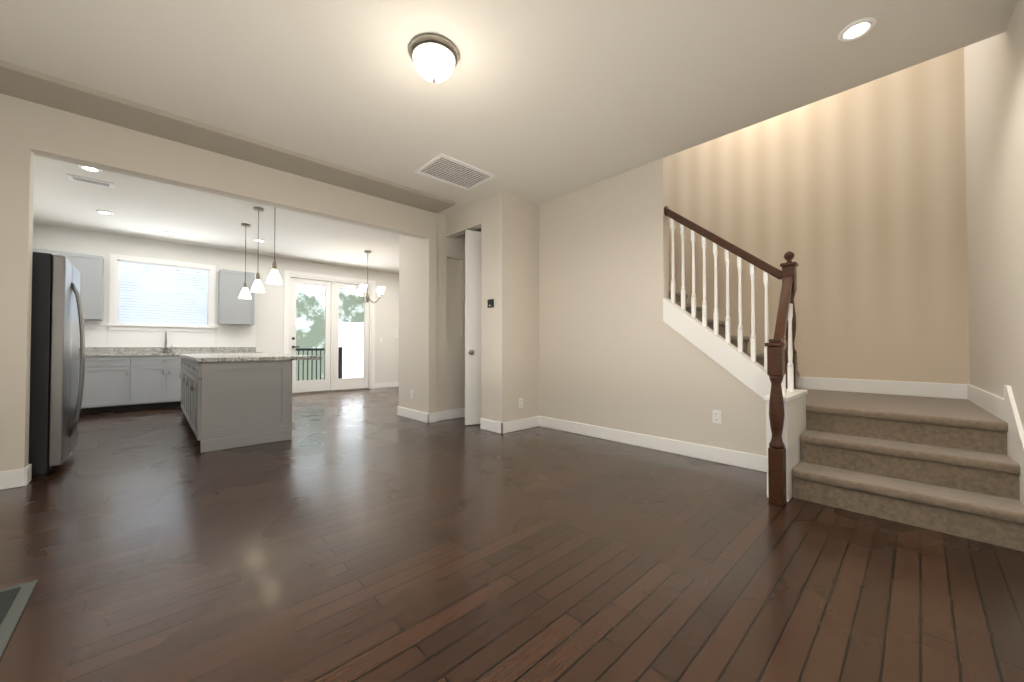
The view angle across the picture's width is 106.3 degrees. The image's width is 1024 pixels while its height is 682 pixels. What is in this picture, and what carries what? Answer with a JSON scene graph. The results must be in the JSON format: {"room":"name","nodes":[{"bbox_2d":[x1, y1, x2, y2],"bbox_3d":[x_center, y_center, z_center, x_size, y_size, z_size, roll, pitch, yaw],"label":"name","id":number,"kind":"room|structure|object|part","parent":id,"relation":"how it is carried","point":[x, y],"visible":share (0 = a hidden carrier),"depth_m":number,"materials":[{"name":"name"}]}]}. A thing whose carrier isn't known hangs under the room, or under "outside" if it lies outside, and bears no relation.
{"room":"living room","nodes":[
{"label":"living room","id":0,"kind":"room"},
{"bbox_2d":[0,93,428,470],"bbox_3d":[-2.678,-0.366,3.795,4.150,2.890,0.140,1,-1,-43],"label":"wall","id":1,"kind":"structure","parent":0,"point":[29,130],"depth_m":3.02,"materials":[{"name":"beige paint"}]},
{"bbox_2d":[0,468,23,489],"bbox_3d":[-3.858,0.996,2.556,0.760,0.130,0.016,1,-1,-43],"label":"baseboard","id":2,"kind":"structure","parent":1,"relation":"attached to","point":[9,479],"depth_m":2.77,"materials":[{"name":"white wood"}]},
{"bbox_2d":[23,464,31,485],"bbox_3d":[-3.624,1.001,2.873,0.016,0.130,0.156,1,-1,-43],"label":"baseboard","id":3,"kind":"structure","parent":1,"relation":"attached to","point":[27,473],"depth_m":2.84,"materials":[{"name":"white wood"}]},
{"bbox_2d":[398,406,428,422],"bbox_3d":[-1.410,1.039,5.444,0.016,0.130,0.866,1,-1,-43],"label":"baseboard","id":4,"kind":"structure","parent":1,"relation":"attached to","point":[414,414],"depth_m":5.41,"materials":[{"name":"white wood"}]},
{"bbox_2d":[399,212,436,412],"bbox_3d":[-1.366,-0.340,5.517,0.120,2.890,0.850,1,-1,-43],"label":"wall","id":5,"kind":"structure","parent":1,"relation":"attached to","point":[417,307],"depth_m":5.36,"materials":[{"name":"beige paint"}]},
{"bbox_2d":[428,412,436,422],"bbox_3d":[-1.075,1.035,5.176,0.136,0.130,0.016,1,-1,-43],"label":"baseboard","id":6,"kind":"structure","parent":1,"relation":"attached to","point":[432,418],"depth_m":5.17,"materials":[{"name":"white wood"}]},
{"bbox_2d":[33,223,398,382],"bbox_3d":[-4.984,-0.302,7.996,6.550,2.890,0.120,1,-1,-43],"label":"wall","id":7,"kind":"structure","parent":0,"point":[269,314],"depth_m":7.80,"materials":[{"name":"white paint"}]},
{"bbox_2d":[33,248,103,320],"bbox_3d":[-6.884,-0.844,5.875,0.854,1.010,0.363,1,-1,-43],"label":"upper cabinet","id":8,"kind":"object","parent":7,"relation":"attached to","point":[90,268],"visible":0.25,"depth_m":5.98,"materials":[{"name":"grey wood"}]},
{"bbox_2d":[107,253,216,331],"bbox_3d":[-6.170,-0.807,6.849,1.430,1.265,0.175,1,-1,-43],"label":"kitchen window","id":9,"kind":"structure","parent":7,"relation":"in","point":[149,294],"depth_m":6.79,"materials":[{"name":"white glass"}]},
{"bbox_3d":[-6.208,-0.814,6.889,1.180,1.040,0.005,1,-1,-43],"label":"glass","id":10,"kind":"part","parent":9,"relation":"part of","materials":[{"name":"white"}]},
{"bbox_2d":[79,320,255,346],"bbox_3d":[-6.242,-0.109,6.722,2.964,0.435,0.006,1,-1,-43],"label":"tile backsplash","id":11,"kind":"structure","parent":7,"relation":"attached to","point":[95,331],"depth_m":6.84,"materials":[{"name":"white tile"}]},
{"bbox_2d":[79,347,255,354],"bbox_3d":[-6.233,0.158,6.708,2.964,0.100,0.020,1,-1,-43],"label":"backsplash","id":12,"kind":"structure","parent":7,"relation":"attached to","point":[88,350],"depth_m":6.65,"materials":[{"name":"grey stone"}]},
{"bbox_2d":[218,269,254,324],"bbox_3d":[-5.288,-0.822,7.378,0.530,1.010,0.363,1,-1,-43],"label":"upper cabinet","id":13,"kind":"object","parent":7,"relation":"attached to","point":[234,308],"visible":1,"depth_m":7.25,"materials":[{"name":"grey wood"}]},
{"bbox_2d":[283,270,374,394],"bbox_3d":[-4.122,-0.168,8.792,1.970,2.645,0.145,1,-1,-43],"label":"french door","id":14,"kind":"structure","parent":7,"relation":"attached to","point":[329,319],"depth_m":8.73,"materials":[{"name":"white glass"}]},
{"bbox_2d":[375,382,398,387],"bbox_3d":[-2.965,1.105,9.783,1.130,0.130,0.016,1,-1,-43],"label":"baseboard","id":15,"kind":"structure","parent":7,"relation":"attached to","point":[386,384],"depth_m":9.61,"materials":[{"name":"white wood"}]},
{"bbox_2d":[436,213,480,411],"bbox_3d":[-0.277,-0.331,6.110,2.280,2.890,0.120,1,-1,-43],"label":"wall","id":16,"kind":"structure","parent":0,"point":[450,363],"depth_m":5.49,"materials":[{"name":"beige paint"}]},
{"bbox_2d":[437,408,464,420],"bbox_3d":[-0.758,1.041,5.543,0.830,0.130,0.016,1,-1,-43],"label":"baseboard","id":17,"kind":"structure","parent":16,"relation":"attached to","point":[450,414],"depth_m":5.43,"materials":[{"name":"white wood"}]},
{"bbox_2d":[465,230,480,424],"bbox_3d":[-0.310,-0.177,5.169,0.697,2.530,0.276,1,-1,-43],"label":"closet door","id":18,"kind":"structure","parent":16,"relation":"in","point":[472,327],"depth_m":5.01,"materials":[{"name":"white wood"}]},
{"bbox_2d":[446,199,480,237],"bbox_3d":[-0.617,-1.635,5.178,0.120,0.310,0.800,1,-1,-43],"label":"wall","id":19,"kind":"structure","parent":0,"point":[460,221],"depth_m":5.12,"materials":[{"name":"beige paint"}]},
{"bbox_2d":[0,0,1017,273],"bbox_3d":[-1.488,-1.943,4.307,6.790,0.280,10.320,1,-1,-43],"label":"ceiling","id":20,"kind":"structure","parent":0,"point":[538,101],"depth_m":2.67,"materials":[{"name":"white paint"}]},
{"bbox_2d":[78,165,101,172],"bbox_3d":[-4.408,-1.801,4.014,0.170,0.012,0.170,1,-1,-43],"label":"recessed light","id":21,"kind":"object","parent":20,"relation":"in","point":[90,169],"visible":0.83,"depth_m":4.02,"materials":[{"name":"white"}]},
{"bbox_2d":[67,174,113,188],"bbox_3d":[-4.735,-1.796,4.325,0.350,0.012,0.180,1,-1,-43],"label":"ceiling vent","id":22,"kind":"object","parent":20,"relation":"in","point":[90,181],"visible":0.98,"depth_m":4.31,"materials":[{"name":"white metal"}]},
{"bbox_2d":[96,210,113,214],"bbox_3d":[-5.642,-1.782,5.325,0.170,0.012,0.170,1,-1,-43],"label":"recessed light","id":23,"kind":"object","parent":20,"relation":"in","point":[104,212],"visible":1,"depth_m":5.32,"materials":[{"name":"white"}]},
{"bbox_2d":[164,232,177,234],"bbox_3d":[-5.612,-1.767,6.314,0.170,0.012,0.170,1,-1,-43],"label":"recessed light","id":24,"kind":"object","parent":20,"relation":"in","point":[170,233],"visible":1,"depth_m":6.31,"materials":[{"name":"white"}]},
{"bbox_2d":[0,60,454,212],"bbox_3d":[-2.435,-1.793,3.647,4.270,0.040,0.440,1,-1,-43],"label":"soffit beam","id":25,"kind":"structure","parent":20,"relation":"attached to","point":[23,83],"depth_m":3.28,"materials":[{"name":"beige paint"}]},
{"bbox_2d":[239,223,251,298],"bbox_3d":[-4.069,-1.214,5.863,0.164,1.130,0.164,1,-1,-43],"label":"pendant light","id":26,"kind":"object","parent":20,"relation":"hanging from","point":[244,293],"visible":1,"depth_m":5.84,"materials":[{"name":"white glass"}]},
{"bbox_2d":[250,207,264,292],"bbox_3d":[-3.418,-1.225,5.171,0.164,1.130,0.164,1,-1,-43],"label":"pendant light","id":27,"kind":"object","parent":20,"relation":"hanging from","point":[257,287],"visible":1,"depth_m":5.15,"materials":[{"name":"white glass"}]},
{"bbox_2d":[266,234,281,284],"bbox_3d":[-2.767,-1.235,4.480,0.164,1.130,0.164,1,-1,-43],"label":"pendant light","id":28,"kind":"object","parent":20,"relation":"hanging from","point":[274,277],"visible":0.9,"depth_m":4.45,"materials":[{"name":"white glass"}]},
{"bbox_2d":[347,250,385,302],"bbox_3d":[-2.835,-1.250,7.516,0.721,1.010,0.693,1,-1,-43],"label":"dining chandelier","id":29,"kind":"object","parent":20,"relation":"hanging from","point":[380,290],"visible":1,"depth_m":7.41,"materials":[{"name":"white glass"}]},
{"bbox_2d":[409,34,458,82],"bbox_3d":[-0.494,-1.734,2.438,0.314,0.192,0.314,1,-1,-43],"label":"dome ceiling light","id":30,"kind":"object","parent":20,"relation":"attached to","point":[434,58],"visible":1,"depth_m":2.36,"materials":[{"name":"white glass"}]},
{"bbox_2d":[414,153,495,190],"bbox_3d":[-0.606,-1.799,4.133,0.700,0.012,0.520,1,-1,-43],"label":"ceiling vent","id":31,"kind":"object","parent":20,"relation":"in","point":[441,167],"visible":0.96,"depth_m":4.11,"materials":[{"name":"white metal"}]},
{"bbox_2d":[838,17,876,41],"bbox_3d":[2.026,-1.828,2.257,0.170,0.012,0.170,1,-1,-43],"label":"recessed light","id":32,"kind":"object","parent":20,"relation":"in","point":[856,29],"visible":0.98,"depth_m":2.25,"materials":[{"name":"white"}]},
{"bbox_2d":[481,190,538,422],"bbox_3d":[-0.016,-0.349,4.907,0.650,2.890,0.390,1,-1,-43],"label":"wall block","id":33,"kind":"object","parent":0,"point":[510,287],"visible":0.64,"depth_m":4.72,"materials":[{"name":"beige paint"}]},
{"bbox_2d":[487,299,493,307],"bbox_3d":[-0.261,-0.457,4.678,0.023,0.100,0.100,1,-1,-43],"label":"thermostat","id":34,"kind":"object","parent":33,"relation":"attached to","point":[490,303],"visible":1,"depth_m":4.66,"materials":[{"name":"black plastic"}]},
{"bbox_2d":[480,418,502,433],"bbox_3d":[-0.253,1.028,4.652,0.016,0.130,0.406,1,-1,-43],"label":"baseboard","id":35,"kind":"structure","parent":33,"relation":"attached to","point":[490,425],"depth_m":4.64,"materials":[{"name":"white wood"}]},
{"bbox_2d":[501,416,538,433],"bbox_3d":[0.117,1.029,4.733,0.666,0.130,0.016,1,-1,-43],"label":"baseboard","id":36,"kind":"structure","parent":33,"relation":"attached to","point":[519,424],"depth_m":4.71,"materials":[{"name":"white wood"}]},
{"bbox_2d":[519,398,522,407],"bbox_3d":[0.110,0.764,4.735,0.072,0.118,0.008,1,-1,-43],"label":"outlet","id":37,"kind":"object","parent":33,"relation":"attached to","point":[520,402],"visible":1,"depth_m":4.73,"materials":[{"name":"white plastic"}]},
{"bbox_2d":[0,387,1023,681],"bbox_3d":[-1.488,1.147,4.260,6.790,0.120,10.320,1,-1,-43],"label":"floor","id":38,"kind":"structure","parent":0,"point":[366,535],"depth_m":1.77,"materials":[{"name":"brown wood"}]},
{"bbox_2d":[0,580,37,657],"bbox_3d":[-1.949,1.028,0.827,0.990,0.012,1.390,1,-1,-43],"label":"fireplace hearth","id":39,"kind":"object","parent":38,"relation":"on","point":[14,600],"visible":1,"depth_m":1.50,"materials":[{"name":"grey"}]},
{"bbox_2d":[29,252,84,477],"bbox_3d":[-4.215,0.187,3.143,0.968,1.765,0.910,1,-1,-43],"label":"fridge","id":40,"kind":"object","parent":38,"relation":"on","point":[57,326],"visible":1,"depth_m":3.06,"materials":[{"name":"grey metal"}]},
{"bbox_2d":[78,355,85,414],"bbox_3d":[-6.851,0.671,5.707,0.702,0.875,0.619,1,-1,-43],"label":"base cabinet","id":41,"kind":"object","parent":38,"relation":"on","point":[83,406],"depth_m":5.73,"materials":[{"name":"grey wood"}]},
{"bbox_2d":[86,355,137,413],"bbox_3d":[-6.438,0.677,6.096,0.666,0.875,0.619,1,-1,-43],"label":"base cabinet","id":42,"kind":"object","parent":38,"relation":"on","point":[119,379],"depth_m":5.93,"materials":[{"name":"grey wood"}]},
{"bbox_2d":[126,351,261,354],"bbox_3d":[-6.022,0.225,6.483,2.964,0.040,0.635,1,-1,-43],"label":"countertop","id":43,"kind":"structure","parent":42,"relation":"on","point":[127,352],"depth_m":6.73,"materials":[{"name":"grey stone"}]},
{"bbox_2d":[163,331,172,352],"bbox_3d":[-6.028,0.018,6.735,0.122,0.380,0.213,1,-1,-43],"label":"faucet","id":44,"kind":"object","parent":43,"relation":"on","point":[165,349],"depth_m":6.77,"materials":[{"name":"silver metal"}]},
{"bbox_2d":[138,355,180,409],"bbox_3d":[-5.928,0.684,6.576,0.966,0.875,0.619,1,-1,-43],"label":"base cabinet","id":45,"kind":"object","parent":38,"relation":"on","point":[159,382],"depth_m":6.30,"materials":[{"name":"grey wood"}]},
{"bbox_2d":[179,357,291,452],"bbox_3d":[-3.742,0.661,5.030,0.841,0.876,2.960,1,-1,-43],"label":"kitchen island","id":46,"kind":"object","parent":38,"relation":"on","point":[231,400],"depth_m":3.97,"materials":[{"name":"grey wood"}]},
{"bbox_2d":[179,353,321,360],"bbox_3d":[-3.633,0.204,5.140,1.125,0.040,3.020,1,-1,-43],"label":"island countertop","id":47,"kind":"structure","parent":46,"relation":"on","point":[215,356],"depth_m":4.24,"materials":[{"name":"grey stone"}]},
{"bbox_2d":[663,206,1023,551],"bbox_3d":[1.926,-0.252,3.839,2.178,2.664,4.095,1,-1,-43],"label":"staircase","id":48,"kind":"structure","parent":38,"relation":"on","point":[951,466],"depth_m":2.51,"materials":[{"name":"beige carpet"}]},
{"bbox_3d":[1.670,-0.633,3.201,0.769,1.444,1.118,1,-1,-43],"label":"handrail","id":49,"kind":"part","parent":48,"relation":"part of","materials":[{"name":"brown wood"}]},
{"bbox_2d":[539,156,765,455],"bbox_3d":[0.888,-1.660,4.528,0.120,5.500,3.810,1,-1,-43],"label":"wall","id":50,"kind":"structure","parent":0,"point":[603,268],"depth_m":4.10,"materials":[{"name":"beige paint"}]},
{"bbox_2d":[539,416,766,471],"bbox_3d":[1.246,1.018,4.008,0.016,0.130,2.620,1,-1,-43],"label":"baseboard","id":51,"kind":"structure","parent":50,"relation":"attached to","point":[733,458],"depth_m":3.73,"materials":[{"name":"white wood"}]},
{"bbox_2d":[712,410,720,423],"bbox_3d":[1.818,0.674,3.411,0.008,0.118,0.072,1,-1,-43],"label":"outlet","id":52,"kind":"object","parent":50,"relation":"attached to","point":[716,416],"visible":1,"depth_m":3.41,"materials":[{"name":"white plastic"}]},
{"bbox_2d":[764,389,807,501],"bbox_3d":[1.999,0.719,2.785,0.647,0.690,0.138,1,-1,-43],"label":"wall","id":53,"kind":"structure","parent":0,"point":[794,427],"depth_m":2.62,"materials":[{"name":"white paint"}]},
{"bbox_2d":[668,47,969,383],"bbox_3d":[0.940,-1.629,6.588,0.120,5.500,10.320,1,-1,-43],"label":"wall","id":54,"kind":"structure","parent":0,"point":[854,200],"depth_m":3.85,"materials":[{"name":"beige paint"}]},
{"bbox_2d":[798,377,967,398],"bbox_3d":[3.507,0.444,3.731,0.016,0.130,1.215,1,-1,-43],"label":"baseboard","id":55,"kind":"structure","parent":54,"relation":"attached to","point":[940,390],"depth_m":3.65,"materials":[{"name":"white wood"}]},
{"bbox_2d":[964,0,1023,430],"bbox_3d":[1.794,-1.716,0.816,6.790,5.500,0.742,1,-1,-43],"label":"wall","id":56,"kind":"structure","parent":0,"point":[994,96],"depth_m":2.49,"materials":[{"name":"beige paint"}]},
{"bbox_2d":[967,384,1003,420],"bbox_3d":[3.440,0.429,2.793,0.017,0.130,1.403,-1,-1,44],"label":"baseboard","id":57,"kind":"structure","parent":56,"relation":"attached to","point":[991,403],"depth_m":2.69,"materials":[{"name":"white wood"}]}
]}

